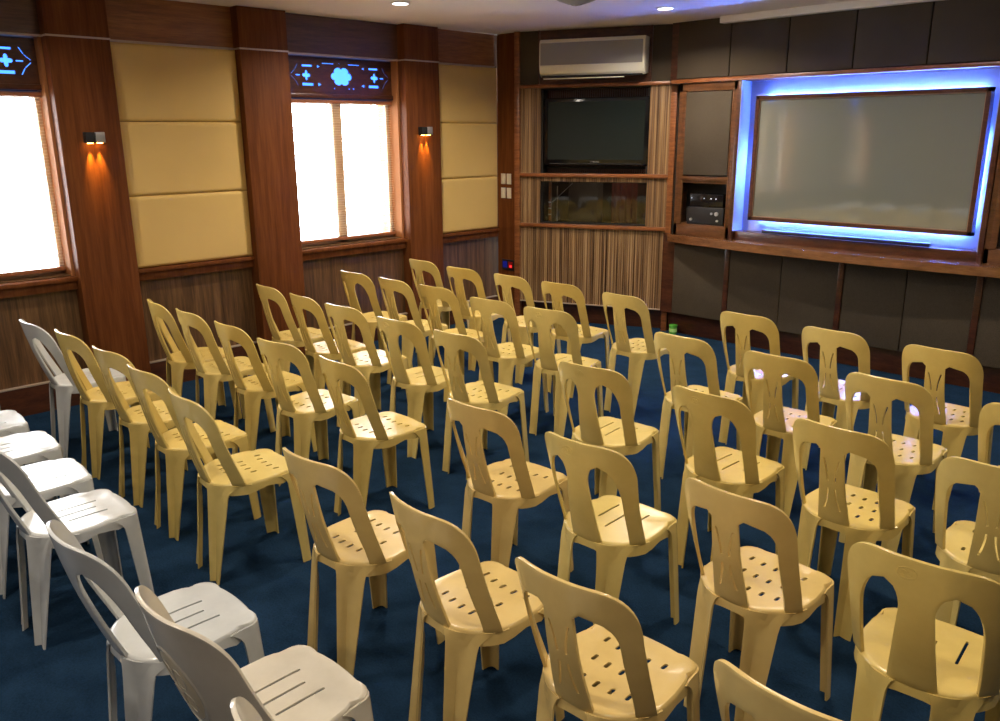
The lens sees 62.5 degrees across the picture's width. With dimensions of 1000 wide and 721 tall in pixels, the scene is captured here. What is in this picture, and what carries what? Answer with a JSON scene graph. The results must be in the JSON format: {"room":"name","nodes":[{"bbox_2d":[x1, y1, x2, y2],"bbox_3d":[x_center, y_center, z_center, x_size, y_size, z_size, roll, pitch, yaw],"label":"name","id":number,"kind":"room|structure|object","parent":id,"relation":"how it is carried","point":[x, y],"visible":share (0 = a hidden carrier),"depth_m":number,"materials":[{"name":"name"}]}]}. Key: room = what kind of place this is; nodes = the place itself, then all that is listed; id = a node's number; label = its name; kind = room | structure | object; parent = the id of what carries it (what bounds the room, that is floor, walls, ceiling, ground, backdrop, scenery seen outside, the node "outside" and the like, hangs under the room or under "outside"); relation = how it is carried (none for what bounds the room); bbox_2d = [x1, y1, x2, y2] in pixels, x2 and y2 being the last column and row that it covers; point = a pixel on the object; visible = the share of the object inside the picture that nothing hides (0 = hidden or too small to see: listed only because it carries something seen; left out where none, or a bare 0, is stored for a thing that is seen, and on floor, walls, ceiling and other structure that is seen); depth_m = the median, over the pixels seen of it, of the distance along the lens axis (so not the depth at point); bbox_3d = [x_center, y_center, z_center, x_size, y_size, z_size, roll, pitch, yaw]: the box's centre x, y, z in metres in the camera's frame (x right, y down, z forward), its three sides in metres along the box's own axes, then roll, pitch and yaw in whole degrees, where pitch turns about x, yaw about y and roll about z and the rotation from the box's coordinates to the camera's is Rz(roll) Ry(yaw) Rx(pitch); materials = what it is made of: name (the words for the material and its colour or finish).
{"room":"community hall","nodes":[
{"label":"community hall","id":0,"kind":"room"},
{"bbox_2d":[0,34,498,389],"bbox_3d":[-3.139,-1.074,5.741,10.100,2.800,0.300,-15,21,-43],"label":"wall","id":1,"kind":"structure","parent":0,"point":[226,297],"depth_m":6.58,"materials":[{"name":"laminate"}]},
{"bbox_2d":[0,36,74,283],"bbox_3d":[-3.507,-1.260,5.293,1.160,1.600,0.310,-15,21,-43],"label":"window","id":2,"kind":"structure","parent":1,"relation":"in","point":[59,217],"depth_m":5.64,"materials":[{"name":"brown wood"}]},
{"bbox_2d":[0,36,41,89],"bbox_3d":[-3.469,-1.853,5.085,1.118,0.325,0.080,-15,21,-43],"label":"lattice panel","id":3,"kind":"object","parent":2,"relation":"attached to","point":[18,61],"visible":1,"depth_m":5.37,"materials":[{"name":"brown wood"}]},
{"bbox_2d":[0,91,65,276],"bbox_3d":[-3.470,-1.112,5.296,1.110,1.197,0.053,-15,21,-43],"label":"blind","id":4,"kind":"object","parent":2,"relation":"attached to","point":[23,94],"visible":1,"depth_m":5.56,"materials":[{"name":"white wood"}]},
{"bbox_2d":[36,0,150,380],"bbox_3d":[-2.820,-1.085,5.773,0.400,2.799,0.140,-15,21,-43],"label":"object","id":5,"kind":"structure","parent":1,"relation":"attached to","point":[79,71],"depth_m":5.66,"materials":[{"name":"brown wood"}]},
{"bbox_2d":[110,42,240,121],"bbox_3d":[-2.359,-2.017,6.022,0.942,0.521,0.060,-15,21,-43],"label":"upholstered panel","id":6,"kind":"object","parent":1,"relation":"attached to","point":[153,82],"visible":0.94,"depth_m":5.98,"materials":[{"name":"beige fabric"}]},
{"bbox_2d":[120,122,246,196],"bbox_3d":[-2.356,-1.514,6.161,0.942,0.516,0.060,-15,21,-43],"label":"upholstered panel","id":7,"kind":"object","parent":1,"relation":"attached to","point":[161,158],"visible":0.94,"depth_m":6.12,"materials":[{"name":"beige fabric"}]},
{"bbox_2d":[129,190,251,267],"bbox_3d":[-2.352,-1.013,6.299,0.942,0.515,0.060,-15,21,-43],"label":"upholstered panel","id":8,"kind":"object","parent":1,"relation":"attached to","point":[169,229],"visible":0.95,"depth_m":6.26,"materials":[{"name":"beige fabric"}]},
{"bbox_2d":[0,0,397,58],"bbox_3d":[-3.410,-2.154,4.938,7.000,0.288,0.024,-15,21,-43],"label":"trim","id":9,"kind":"structure","parent":1,"relation":"attached to","point":[305,33],"depth_m":6.78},
{"bbox_2d":[0,0,493,65],"bbox_3d":[-3.351,-2.172,5.004,9.220,0.290,0.030,-15,21,-43],"label":"trim","id":10,"kind":"structure","parent":1,"relation":"attached to","point":[157,21],"depth_m":6.03,"materials":[{"name":"brown wood"}]},
{"bbox_2d":[0,296,498,416],"bbox_3d":[-3.317,0.291,5.686,9.250,0.200,0.030,-15,21,-43],"label":"baseboard","id":11,"kind":"structure","parent":1,"relation":"attached to","point":[32,400],"depth_m":5.79,"materials":[{"name":"brown wood"}]},
{"bbox_2d":[0,228,499,298],"bbox_3d":[-2.957,-0.555,5.808,8.210,0.090,0.095,-15,21,-43],"label":"trim","id":12,"kind":"structure","parent":1,"relation":"attached to","point":[14,289],"depth_m":6.46,"materials":[{"name":"brown wood"}]},
{"bbox_2d":[230,5,306,363],"bbox_3d":[-1.855,-1.343,6.688,0.410,2.799,0.140,-15,21,-43],"label":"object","id":13,"kind":"structure","parent":1,"relation":"attached to","point":[263,77],"depth_m":6.55,"materials":[{"name":"brown wood"}]},
{"bbox_2d":[291,55,403,248],"bbox_3d":[-1.428,-1.817,7.266,1.160,1.600,0.310,-15,21,-43],"label":"window","id":14,"kind":"structure","parent":1,"relation":"in","point":[394,128],"depth_m":7.54,"materials":[{"name":"brown wood"}]},
{"bbox_2d":[288,55,392,99],"bbox_3d":[-1.390,-2.411,7.058,1.118,0.325,0.080,-15,21,-43],"label":"lattice panel","id":15,"kind":"object","parent":14,"relation":"attached to","point":[310,77],"visible":0.96,"depth_m":7.06,"materials":[{"name":"brown wood"}]},
{"bbox_2d":[291,99,395,243],"bbox_3d":[-1.391,-1.669,7.269,1.110,1.197,0.053,-15,21,-43],"label":"blind","id":16,"kind":"object","parent":14,"relation":"attached to","point":[294,101],"visible":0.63,"depth_m":7.26,"materials":[{"name":"white wood"}]},
{"bbox_2d":[397,23,443,319],"bbox_3d":[-0.743,-1.642,7.744,0.395,2.799,0.140,-15,21,-43],"label":"trim","id":17,"kind":"structure","parent":1,"relation":"attached to","point":[418,82],"depth_m":7.59,"materials":[{"name":"brown wood"}]},
{"bbox_2d":[439,64,496,122],"bbox_3d":[-0.332,-2.561,7.946,0.807,0.521,0.060,-15,21,-43],"label":"upholstered panel","id":18,"kind":"object","parent":1,"relation":"attached to","point":[467,94],"visible":0.88,"depth_m":7.93,"materials":[{"name":"beige fabric"}]},
{"bbox_2d":[440,123,496,178],"bbox_3d":[-0.328,-2.058,8.085,0.807,0.516,0.060,-15,21,-43],"label":"upholstered panel","id":19,"kind":"object","parent":1,"relation":"attached to","point":[468,150],"visible":0.92,"depth_m":8.06,"materials":[{"name":"beige fabric"}]},
{"bbox_2d":[442,176,497,232],"bbox_3d":[-0.325,-1.557,8.223,0.807,0.515,0.060,-15,21,-43],"label":"upholstered panel","id":20,"kind":"object","parent":1,"relation":"attached to","point":[468,204],"visible":0.93,"depth_m":8.20,"materials":[{"name":"beige fabric"}]},
{"bbox_2d":[0,318,999,720],"bbox_3d":[0.277,1.182,2.928,10.500,0.100,9.800,-15,21,-43],"label":"floor","id":21,"kind":"structure","parent":0,"point":[268,573],"depth_m":3.62,"materials":[{"name":"blue carpet"}]},
{"bbox_2d":[0,431,63,501],"bbox_3d":[-2.363,0.448,3.891,0.501,0.839,0.386,-14,20,-41],"label":"plastic chair","id":22,"kind":"object","parent":21,"relation":"on","point":[34,446],"visible":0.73,"depth_m":3.92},
{"bbox_2d":[0,458,104,598],"bbox_3d":[-2.041,0.542,3.542,0.501,0.839,0.386,-14,20,-40],"label":"plastic chair","id":23,"kind":"object","parent":21,"relation":"on","point":[66,477],"visible":0.68,"depth_m":3.53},
{"bbox_2d":[19,319,130,457],"bbox_3d":[-2.579,0.134,5.036,0.386,0.839,0.501,14,21,43],"label":"plastic chair","id":24,"kind":"object","parent":21,"relation":"on","point":[64,385],"visible":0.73,"depth_m":4.92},
{"bbox_2d":[0,451,154,649],"bbox_3d":[-1.700,0.633,3.200,0.386,0.839,0.501,14,21,42],"label":"plastic chair","id":25,"kind":"object","parent":21,"relation":"on","point":[100,512],"visible":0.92,"depth_m":3.16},
{"bbox_2d":[54,329,161,479],"bbox_3d":[-2.231,0.208,4.747,0.386,0.844,0.472,14,21,42],"label":"plastic chair","id":26,"kind":"object","parent":21,"relation":"on","point":[98,399],"visible":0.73,"depth_m":4.61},
{"bbox_2d":[92,345,193,507],"bbox_3d":[-1.848,0.302,4.396,0.386,0.844,0.472,12,20,39],"label":"plastic chair","id":27,"kind":"object","parent":21,"relation":"on","point":[133,418],"visible":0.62,"depth_m":4.26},
{"bbox_2d":[46,520,270,720],"bbox_3d":[-1.011,0.828,2.478,0.386,0.839,0.501,14,21,43],"label":"plastic chair","id":28,"kind":"object","parent":21,"relation":"on","point":[213,612],"visible":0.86,"depth_m":2.37,"materials":[{"name":"plastic"}]},
{"bbox_2d":[127,363,260,540],"bbox_3d":[-1.509,0.398,4.040,0.386,0.844,0.473,14,21,43],"label":"plastic chair","id":29,"kind":"object","parent":21,"relation":"on","point":[171,443],"visible":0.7,"depth_m":3.92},
{"bbox_2d":[147,299,241,418],"bbox_3d":[-2.063,-0.012,5.542,0.472,0.844,0.386,-12,19,-35],"label":"plastic chair","id":30,"kind":"object","parent":21,"relation":"on","point":[177,361],"visible":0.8,"depth_m":5.41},
{"bbox_2d":[175,308,275,431],"bbox_3d":[-1.764,0.062,5.265,0.472,0.844,0.386,-14,21,-41],"label":"plastic chair","id":31,"kind":"object","parent":21,"relation":"on","point":[213,372],"visible":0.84,"depth_m":5.12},
{"bbox_2d":[168,387,310,584],"bbox_3d":[-1.160,0.504,3.647,0.472,0.844,0.386,-13,20,-39],"label":"plastic chair","id":32,"kind":"object","parent":21,"relation":"on","point":[227,475],"visible":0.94,"depth_m":3.55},
{"bbox_2d":[134,585,373,720],"bbox_3d":[-0.615,0.919,2.138,0.386,0.839,0.501,14,21,42],"label":"plastic chair","id":33,"kind":"object","parent":21,"relation":"on","point":[206,676],"visible":1,"depth_m":2.08,"materials":[{"name":"plastic"}]},
{"bbox_2d":[214,320,316,453],"bbox_3d":[-1.408,0.154,4.923,0.473,0.844,0.386,-15,21,-43],"label":"plastic chair","id":34,"kind":"object","parent":21,"relation":"on","point":[254,388],"visible":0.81,"depth_m":4.77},
{"bbox_2d":[256,284,334,377],"bbox_3d":[-1.509,-0.164,6.081,0.472,0.844,0.386,-13,20,-39],"label":"plastic chair","id":35,"kind":"object","parent":21,"relation":"on","point":[293,336],"visible":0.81,"depth_m":5.91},
{"bbox_2d":[256,338,359,485],"bbox_3d":[-1.048,0.257,4.542,0.386,0.844,0.472,11,19,36],"label":"plastic chair","id":36,"kind":"object","parent":21,"relation":"on","point":[316,405],"visible":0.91,"depth_m":4.40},
{"bbox_2d":[289,293,369,395],"bbox_3d":[-1.180,-0.069,5.729,0.472,0.844,0.386,-14,20,-40],"label":"plastic chair","id":37,"kind":"object","parent":21,"relation":"on","point":[328,348],"visible":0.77,"depth_m":5.56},
{"bbox_2d":[282,447,444,675],"bbox_3d":[-0.504,0.678,2.999,0.386,0.844,0.472,13,20,39],"label":"plastic chair","id":38,"kind":"object","parent":21,"relation":"on","point":[383,551],"visible":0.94,"depth_m":2.86,"materials":[{"name":"plastic"}]},
{"bbox_2d":[325,303,407,426],"bbox_3d":[-0.873,0.014,5.418,0.386,0.844,0.472,12,20,38],"label":"plastic chair","id":39,"kind":"object","parent":21,"relation":"on","point":[370,362],"visible":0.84,"depth_m":5.25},
{"bbox_2d":[318,355,434,515],"bbox_3d":[-0.636,0.361,4.154,0.472,0.844,0.386,-14,21,-41],"label":"plastic chair","id":40,"kind":"object","parent":21,"relation":"on","point":[388,429],"visible":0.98,"depth_m":4.03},
{"bbox_2d":[340,270,412,367],"bbox_3d":[-1.013,-0.324,6.650,0.398,0.844,0.472,14,21,41],"label":"plastic chair","id":41,"kind":"object","parent":21,"relation":"on","point":[351,279],"visible":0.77,"depth_m":6.45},
{"bbox_2d":[378,277,447,388],"bbox_3d":[-0.664,-0.239,6.332,0.386,0.844,0.473,14,21,43],"label":"plastic chair","id":42,"kind":"object","parent":21,"relation":"on","point":[389,285],"visible":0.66,"depth_m":6.14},
{"bbox_2d":[376,316,463,458],"bbox_3d":[-0.481,0.122,5.018,0.398,0.844,0.472,13,20,40],"label":"plastic chair","id":43,"kind":"object","parent":21,"relation":"on","point":[421,382],"visible":0.84,"depth_m":4.87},
{"bbox_2d":[409,259,469,356],"bbox_3d":[-0.532,-0.487,7.228,0.472,0.844,0.386,-15,21,-42],"label":"plastic chair","id":44,"kind":"object","parent":21,"relation":"on","point":[444,308],"visible":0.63,"depth_m":7.05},
{"bbox_2d":[419,284,493,401],"bbox_3d":[-0.330,-0.159,6.034,0.386,0.844,0.472,13,20,41],"label":"plastic chair","id":45,"kind":"object","parent":21,"relation":"on","point":[432,293],"visible":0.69,"depth_m":5.83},
{"bbox_2d":[389,491,564,720],"bbox_3d":[-0.083,0.782,2.612,0.472,0.844,0.386,-14,20,-40],"label":"plastic chair","id":46,"kind":"object","parent":21,"relation":"on","point":[476,586],"visible":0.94,"depth_m":2.48,"materials":[{"name":"plastic"}]},
{"bbox_2d":[447,266,511,370],"bbox_3d":[-0.183,-0.378,6.825,0.386,0.844,0.472,13,20,41],"label":"plastic chair","id":47,"kind":"object","parent":21,"relation":"on","point":[458,274],"visible":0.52,"depth_m":6.64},
{"bbox_2d":[433,329,528,479],"bbox_3d":[-0.119,0.211,4.687,0.386,0.844,0.472,12,20,39],"label":"plastic chair","id":48,"kind":"object","parent":21,"relation":"on","point":[485,393],"visible":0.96,"depth_m":4.53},
{"bbox_2d":[470,297,548,415],"bbox_3d":[0.050,-0.037,5.583,0.386,0.844,0.472,12,20,38],"label":"plastic chair","id":49,"kind":"object","parent":21,"relation":"on","point":[508,355],"visible":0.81,"depth_m":5.42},
{"bbox_2d":[447,398,573,587],"bbox_3d":[0.034,0.535,3.505,0.386,0.844,0.472,13,20,40],"label":"plastic chair","id":50,"kind":"object","parent":21,"relation":"on","point":[517,474],"visible":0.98,"depth_m":3.36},
{"bbox_2d":[494,273,560,383],"bbox_3d":[0.204,-0.281,6.462,0.472,0.844,0.386,-15,21,-43],"label":"plastic chair","id":51,"kind":"object","parent":21,"relation":"on","point":[506,282],"visible":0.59,"depth_m":6.29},
{"bbox_2d":[523,306,603,436],"bbox_3d":[0.399,0.044,5.280,0.398,0.844,0.472,11,19,36],"label":"plastic chair","id":52,"kind":"object","parent":21,"relation":"on","point":[548,363],"visible":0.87,"depth_m":5.14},
{"bbox_2d":[541,281,609,397],"bbox_3d":[0.553,-0.190,6.124,0.386,0.844,0.473,13,20,40],"label":"plastic chair","id":53,"kind":"object","parent":21,"relation":"on","point":[587,334],"visible":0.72,"depth_m":5.96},
{"bbox_2d":[515,556,699,720],"bbox_3d":[0.291,0.880,2.248,0.386,0.844,0.472,13,20,41],"label":"plastic chair","id":54,"kind":"object","parent":21,"relation":"on","point":[655,691],"visible":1,"depth_m":2.10,"materials":[{"name":"plastic"}]},
{"bbox_2d":[559,361,660,510],"bbox_3d":[0.533,0.382,4.048,0.398,0.844,0.472,12,20,37],"label":"plastic chair","id":55,"kind":"object","parent":21,"relation":"on","point":[592,430],"visible":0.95,"depth_m":3.88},
{"bbox_2d":[545,431,678,624],"bbox_3d":[0.417,0.639,3.120,0.398,0.844,0.472,13,21,41],"label":"plastic chair","id":56,"kind":"object","parent":21,"relation":"on","point":[594,524],"visible":0.95,"depth_m":2.97,"materials":[{"name":"plastic"}]},
{"bbox_2d":[602,292,668,416],"bbox_3d":[0.945,-0.072,5.686,0.472,0.844,0.386,-15,21,-42],"label":"plastic chair","id":57,"kind":"object","parent":21,"relation":"on","point":[638,350],"visible":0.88,"depth_m":5.53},
{"bbox_2d":[654,332,742,478],"bbox_3d":[1.091,0.233,4.577,0.472,0.844,0.386,-15,21,-42],"label":"plastic chair","id":58,"kind":"object","parent":21,"relation":"on","point":[677,346],"visible":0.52,"depth_m":4.41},
{"bbox_2d":[672,385,783,567],"bbox_3d":[0.995,0.494,3.631,0.472,0.844,0.398,-14,21,-41],"label":"plastic chair","id":59,"kind":"object","parent":21,"relation":"on","point":[716,467],"visible":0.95,"depth_m":3.48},
{"bbox_2d":[683,477,833,720],"bbox_3d":[0.838,0.751,2.702,0.473,0.844,0.386,-14,21,-41],"label":"plastic chair","id":60,"kind":"object","parent":21,"relation":"on","point":[728,581],"visible":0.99,"depth_m":2.57,"materials":[{"name":"plastic"}]},
{"bbox_2d":[719,311,798,444],"bbox_3d":[1.585,0.091,5.079,0.473,0.844,0.386,-15,21,-42],"label":"plastic chair","id":61,"kind":"object","parent":21,"relation":"on","point":[742,323],"visible":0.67,"depth_m":4.93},
{"bbox_2d":[713,659,841,720],"bbox_3d":[0.701,0.996,1.816,0.473,0.844,0.386,-15,21,-42],"label":"plastic chair","id":62,"kind":"object","parent":21,"relation":"on","point":[732,685],"visible":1,"depth_m":1.60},
{"bbox_2d":[742,350,836,516],"bbox_3d":[1.463,0.336,4.193,0.386,0.844,0.472,14,21,42],"label":"plastic chair","id":63,"kind":"object","parent":21,"relation":"on","point":[771,421],"visible":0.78,"depth_m":4.04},
{"bbox_2d":[802,326,885,475],"bbox_3d":[1.937,0.199,4.679,0.472,0.844,0.386,-14,20,-41],"label":"plastic chair","id":64,"kind":"object","parent":21,"relation":"on","point":[830,394],"visible":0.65,"depth_m":4.51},
{"bbox_2d":[793,418,914,640],"bbox_3d":[1.371,0.603,3.227,0.472,0.844,0.386,-14,21,-41],"label":"plastic chair","id":65,"kind":"object","parent":21,"relation":"on","point":[826,506],"visible":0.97,"depth_m":3.10,"materials":[{"name":"plastic"}]},
{"bbox_2d":[839,372,946,552],"bbox_3d":[1.816,0.438,3.814,0.473,0.844,0.386,-15,21,-42],"label":"plastic chair","id":66,"kind":"object","parent":21,"relation":"on","point":[927,456],"visible":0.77,"depth_m":3.65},
{"bbox_2d":[848,542,999,720],"bbox_3d":[1.194,0.856,2.314,0.398,0.844,0.472,13,20,39],"label":"plastic chair","id":67,"kind":"object","parent":21,"relation":"on","point":[897,649],"visible":1,"depth_m":2.16,"materials":[{"name":"plastic"}]},
{"bbox_2d":[901,344,993,509],"bbox_3d":[2.305,0.307,4.277,0.472,0.844,0.386,-14,20,-40],"label":"plastic chair","id":68,"kind":"object","parent":21,"relation":"on","point":[948,417],"visible":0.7,"depth_m":4.11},
{"bbox_2d":[935,456,999,643],"bbox_3d":[1.731,0.696,2.880,0.386,0.844,0.472,12,20,39],"label":"plastic chair","id":69,"kind":"object","parent":21,"relation":"on","point":[972,547],"visible":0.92,"depth_m":2.76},
{"bbox_2d":[497,32,523,314],"bbox_3d":[0.179,-1.834,8.416,0.270,2.800,0.300,-15,21,-43],"label":"wall","id":70,"kind":"structure","parent":0,"point":[505,42],"depth_m":8.26,"materials":[{"name":"brown wood"}]},
{"bbox_2d":[171,0,854,34],"bbox_3d":[0.259,-1.614,2.157,10.500,0.100,9.800,-15,21,-43],"label":"ceiling","id":71,"kind":"structure","parent":0,"point":[494,17],"depth_m":6.51,"materials":[{"name":"white paint"}]},
{"bbox_2d":[546,166,645,168],"bbox_3d":[1.086,-1.986,8.419,1.310,0.020,0.870,5,16,20],"label":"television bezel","id":72,"kind":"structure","parent":0,"point":[562,167],"depth_m":8.05,"materials":[{"name":"black"}]},
{"bbox_2d":[611,183,637,223],"bbox_3d":[1.316,-1.719,8.613,0.306,0.590,0.044,5,16,20],"label":"curtain","id":73,"kind":"object","parent":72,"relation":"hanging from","point":[624,199],"visible":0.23,"depth_m":8.63,"materials":[{"name":"red fabric"}]},
{"bbox_2d":[528,24,679,232],"bbox_3d":[0.969,-1.832,8.014,1.677,2.600,0.180,5,16,20],"label":"wall","id":74,"kind":"structure","parent":0,"point":[544,91],"depth_m":7.90,"materials":[{"name":"black"}]},
{"bbox_2d":[524,301,660,327],"bbox_3d":[0.974,-0.485,8.376,1.677,0.210,0.040,5,16,20],"label":"baseboard","id":75,"kind":"structure","parent":74,"relation":"attached to","point":[595,314],"depth_m":8.33,"materials":[{"name":"brown wood"}]},
{"bbox_2d":[539,35,649,79],"bbox_3d":[0.857,-2.771,7.558,0.984,0.350,0.213,5,16,20],"label":"air conditioner","id":76,"kind":"object","parent":74,"relation":"attached to","point":[619,56],"visible":1,"depth_m":7.46,"materials":[{"name":"white plastic"}]},
{"bbox_2d":[540,39,642,65],"bbox_3d":[0.819,-2.786,7.458,0.951,0.192,0.014,5,16,20],"label":"grille","id":77,"kind":"object","parent":76,"relation":"attached to","point":[556,52],"depth_m":7.45,"materials":[{"name":"grey"}]},
{"bbox_2d":[520,81,669,231],"bbox_3d":[0.886,-1.945,7.902,1.460,1.355,0.065,5,16,20],"label":"trim","id":78,"kind":"structure","parent":74,"relation":"attached to","point":[646,83],"depth_m":7.88,"materials":[{"name":"brown wood"}]},
{"bbox_2d":[538,25,653,83],"bbox_3d":[0.875,-2.829,7.652,1.085,0.480,0.040,5,16,20],"label":"fabric panel","id":79,"kind":"object","parent":74,"relation":"attached to","point":[647,30],"depth_m":7.62,"materials":[{"name":"black fabric"}]},
{"bbox_2d":[514,31,678,330],"bbox_3d":[0.902,-1.724,8.001,1.570,2.800,0.145,5,16,20],"label":"trim","id":80,"kind":"structure","parent":74,"relation":"attached to","point":[517,91],"depth_m":8.00,"materials":[{"name":"brown wood"}]},
{"bbox_2d":[521,85,671,308],"bbox_3d":[0.891,-1.569,8.012,1.460,2.076,0.020,5,16,20],"label":"wall panel","id":81,"kind":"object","parent":74,"relation":"attached to","point":[596,262],"depth_m":8.08,"materials":[{"name":"wood"}]},
{"bbox_2d":[544,96,649,165],"bbox_3d":[0.933,-2.194,7.909,1.020,0.625,0.164,5,16,20],"label":"television","id":82,"kind":"object","parent":74,"relation":"attached to","point":[600,131],"visible":1,"depth_m":7.83,"materials":[{"name":"black"}]},
{"bbox_2d":[547,88,648,172],"bbox_3d":[0.945,-2.217,7.982,1.017,0.780,0.022,5,16,20],"label":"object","id":83,"kind":"structure","parent":74,"relation":"attached to","point":[624,92],"depth_m":7.95,"materials":[{"name":"brown wood"}]},
{"bbox_2d":[651,24,672,80],"bbox_3d":[1.472,-2.772,7.437,0.190,0.477,0.030,5,16,20],"label":"fabric panel","id":84,"kind":"object","parent":74,"relation":"attached to","point":[662,34],"visible":0.86,"depth_m":7.42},
{"bbox_2d":[637,2,999,368],"bbox_3d":[4.247,-0.985,5.236,0.300,2.800,8.200,-15,21,-43],"label":"wall","id":85,"kind":"structure","parent":0,"point":[668,247],"depth_m":7.78,"materials":[{"name":"brown wood"}]},
{"bbox_2d":[671,244,724,320],"bbox_3d":[1.833,-0.725,7.618,0.018,0.655,0.543,-15,21,-43],"label":"fabric panel","id":86,"kind":"object","parent":85,"relation":"attached to","point":[698,273],"visible":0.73,"depth_m":7.61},
{"bbox_2d":[677,18,732,78],"bbox_3d":[1.764,-2.694,7.131,0.022,0.471,0.517,-15,21,-43],"label":"fabric panel","id":87,"kind":"object","parent":85,"relation":"attached to","point":[704,46],"visible":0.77,"depth_m":7.12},
{"bbox_2d":[673,81,737,239],"bbox_3d":[1.860,-1.776,7.346,0.185,1.331,0.573,-15,21,-43],"label":"upper cabinet","id":88,"kind":"object","parent":85,"relation":"attached to","point":[707,110],"visible":0.86,"depth_m":7.26,"materials":[{"name":"brown wood"}]},
{"bbox_2d":[687,193,725,225],"bbox_3d":[1.876,-1.365,7.425,0.133,0.270,0.370,-15,21,-43],"label":"amplifier","id":89,"kind":"object","parent":88,"relation":"in","point":[704,208],"visible":0.88,"depth_m":7.38,"materials":[{"name":"black"}]},
{"bbox_2d":[727,250,782,326],"bbox_3d":[2.224,-0.622,7.234,0.018,0.655,0.489,-15,21,-43],"label":"fabric panel","id":90,"kind":"object","parent":85,"relation":"attached to","point":[754,283],"visible":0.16,"depth_m":7.21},
{"bbox_2d":[729,17,790,75],"bbox_3d":[2.131,-2.598,6.772,0.022,0.471,0.512,-15,21,-43],"label":"fabric panel","id":91,"kind":"object","parent":85,"relation":"attached to","point":[758,47],"visible":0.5,"depth_m":6.76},
{"bbox_2d":[777,256,838,334],"bbox_3d":[2.573,-0.530,6.893,0.018,0.655,0.493,-15,21,-43],"label":"fabric panel","id":92,"kind":"object","parent":85,"relation":"attached to","point":[808,287],"visible":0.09,"depth_m":6.88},
{"bbox_2d":[787,9,858,72],"bbox_3d":[2.501,-2.500,6.409,0.022,0.471,0.527,-15,21,-43],"label":"fabric panel","id":93,"kind":"object","parent":85,"relation":"attached to","point":[823,41],"visible":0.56,"depth_m":6.40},
{"bbox_2d":[720,0,940,23],"bbox_3d":[4.380,-2.191,4.444,0.080,0.055,7.170,-15,21,-43],"label":"trim","id":94,"kind":"structure","parent":85,"relation":"attached to","point":[857,4],"depth_m":6.32,"materials":[{"name":"white"}]},
{"bbox_2d":[667,233,999,277],"bbox_3d":[2.854,-0.803,6.422,0.350,0.067,3.720,-15,21,-43],"label":"shelf","id":95,"kind":"object","parent":85,"relation":"attached to","point":[833,255],"visible":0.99,"depth_m":6.37,"materials":[{"name":"brown wood"}]},
{"bbox_2d":[668,312,999,393],"bbox_3d":[4.339,0.313,5.417,0.060,0.200,7.640,-15,21,-43],"label":"baseboard","id":96,"kind":"structure","parent":85,"relation":"attached to","point":[884,360],"depth_m":6.99,"materials":[{"name":"brown wood"}]},
{"bbox_2d":[671,61,999,83],"bbox_3d":[4.241,-1.786,4.753,0.095,0.034,7.640,-15,21,-43],"label":"trim","id":97,"kind":"structure","parent":85,"relation":"attached to","point":[991,63],"depth_m":6.26,"materials":[{"name":"brown wood"}]},
{"bbox_2d":[721,249,984,355],"bbox_3d":[3.106,-0.405,6.359,0.028,0.700,3.106,-15,21,-43],"label":"trim","id":98,"kind":"structure","parent":85,"relation":"attached to","point":[841,271],"depth_m":6.64,"materials":[{"name":"brown wood"}]},
{"bbox_2d":[728,80,999,263],"bbox_3d":[2.774,-1.535,6.451,0.185,1.335,2.023,-15,21,-43],"label":"trim","id":99,"kind":"structure","parent":85,"relation":"attached to","point":[935,252],"depth_m":6.39,"materials":[{"name":"brown wood"}]},
{"bbox_2d":[732,68,999,251],"bbox_3d":[2.776,-1.573,6.442,0.180,1.253,1.953,-15,21,-43],"label":"light panel","id":100,"kind":"object","parent":85,"relation":"attached to","point":[750,90],"visible":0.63,"depth_m":6.50,"materials":[{"name":"blue"}]},
{"bbox_2d":[747,87,995,236],"bbox_3d":[2.803,-1.556,6.422,0.155,1.020,1.760,-15,21,-43],"label":"projection screen","id":101,"kind":"object","parent":100,"relation":"attached to","point":[894,160],"visible":1,"depth_m":6.29,"materials":[{"name":"grey fabric"}]},
{"bbox_2d":[839,263,907,350],"bbox_3d":[2.944,-0.433,6.529,0.018,0.655,0.479,-15,21,-43],"label":"fabric panel","id":102,"kind":"object","parent":85,"relation":"attached to","point":[873,297],"visible":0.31,"depth_m":6.51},
{"bbox_2d":[853,1,934,68],"bbox_3d":[2.877,-2.401,6.041,0.022,0.471,0.527,-15,21,-43],"label":"fabric panel","id":103,"kind":"object","parent":85,"relation":"attached to","point":[897,35],"visible":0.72,"depth_m":6.03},
{"bbox_2d":[899,270,976,352],"bbox_3d":[3.286,-0.343,6.195,0.018,0.655,0.483,-15,21,-43],"label":"fabric panel","id":104,"kind":"object","parent":85,"relation":"attached to","point":[938,306],"visible":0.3,"depth_m":6.18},
{"bbox_2d":[927,0,999,63],"bbox_3d":[3.252,-2.303,5.673,0.022,0.471,0.527,-15,21,-43],"label":"fabric panel","id":105,"kind":"object","parent":85,"relation":"attached to","point":[962,31],"visible":1,"depth_m":5.70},
{"bbox_2d":[973,277,999,368],"bbox_3d":[3.653,-0.246,5.835,0.018,0.655,0.479,-15,21,-43],"label":"fabric panel","id":106,"kind":"object","parent":85,"relation":"attached to","point":[987,344],"visible":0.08,"depth_m":5.95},
{"bbox_2d":[982,145,999,264],"bbox_3d":[3.689,-1.295,5.555,0.185,1.331,0.578,-15,21,-43],"label":"upper cabinet","id":107,"kind":"object","parent":85,"relation":"attached to","point":[991,254],"visible":1,"depth_m":5.78,"materials":[{"name":"brown wood"}]},
{"bbox_3d":[1.090,-1.373,8.588,1.310,0.048,0.870,5,16,20],"label":"floor","id":108,"kind":"structure","parent":0,"visible":0},
{"bbox_2d":[568,182,602,222],"bbox_3d":[0.919,-1.758,8.821,0.320,0.570,0.240,5,16,20],"label":"base cabinet","id":109,"kind":"object","parent":108,"relation":"on","point":[585,202],"visible":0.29,"depth_m":8.73,"materials":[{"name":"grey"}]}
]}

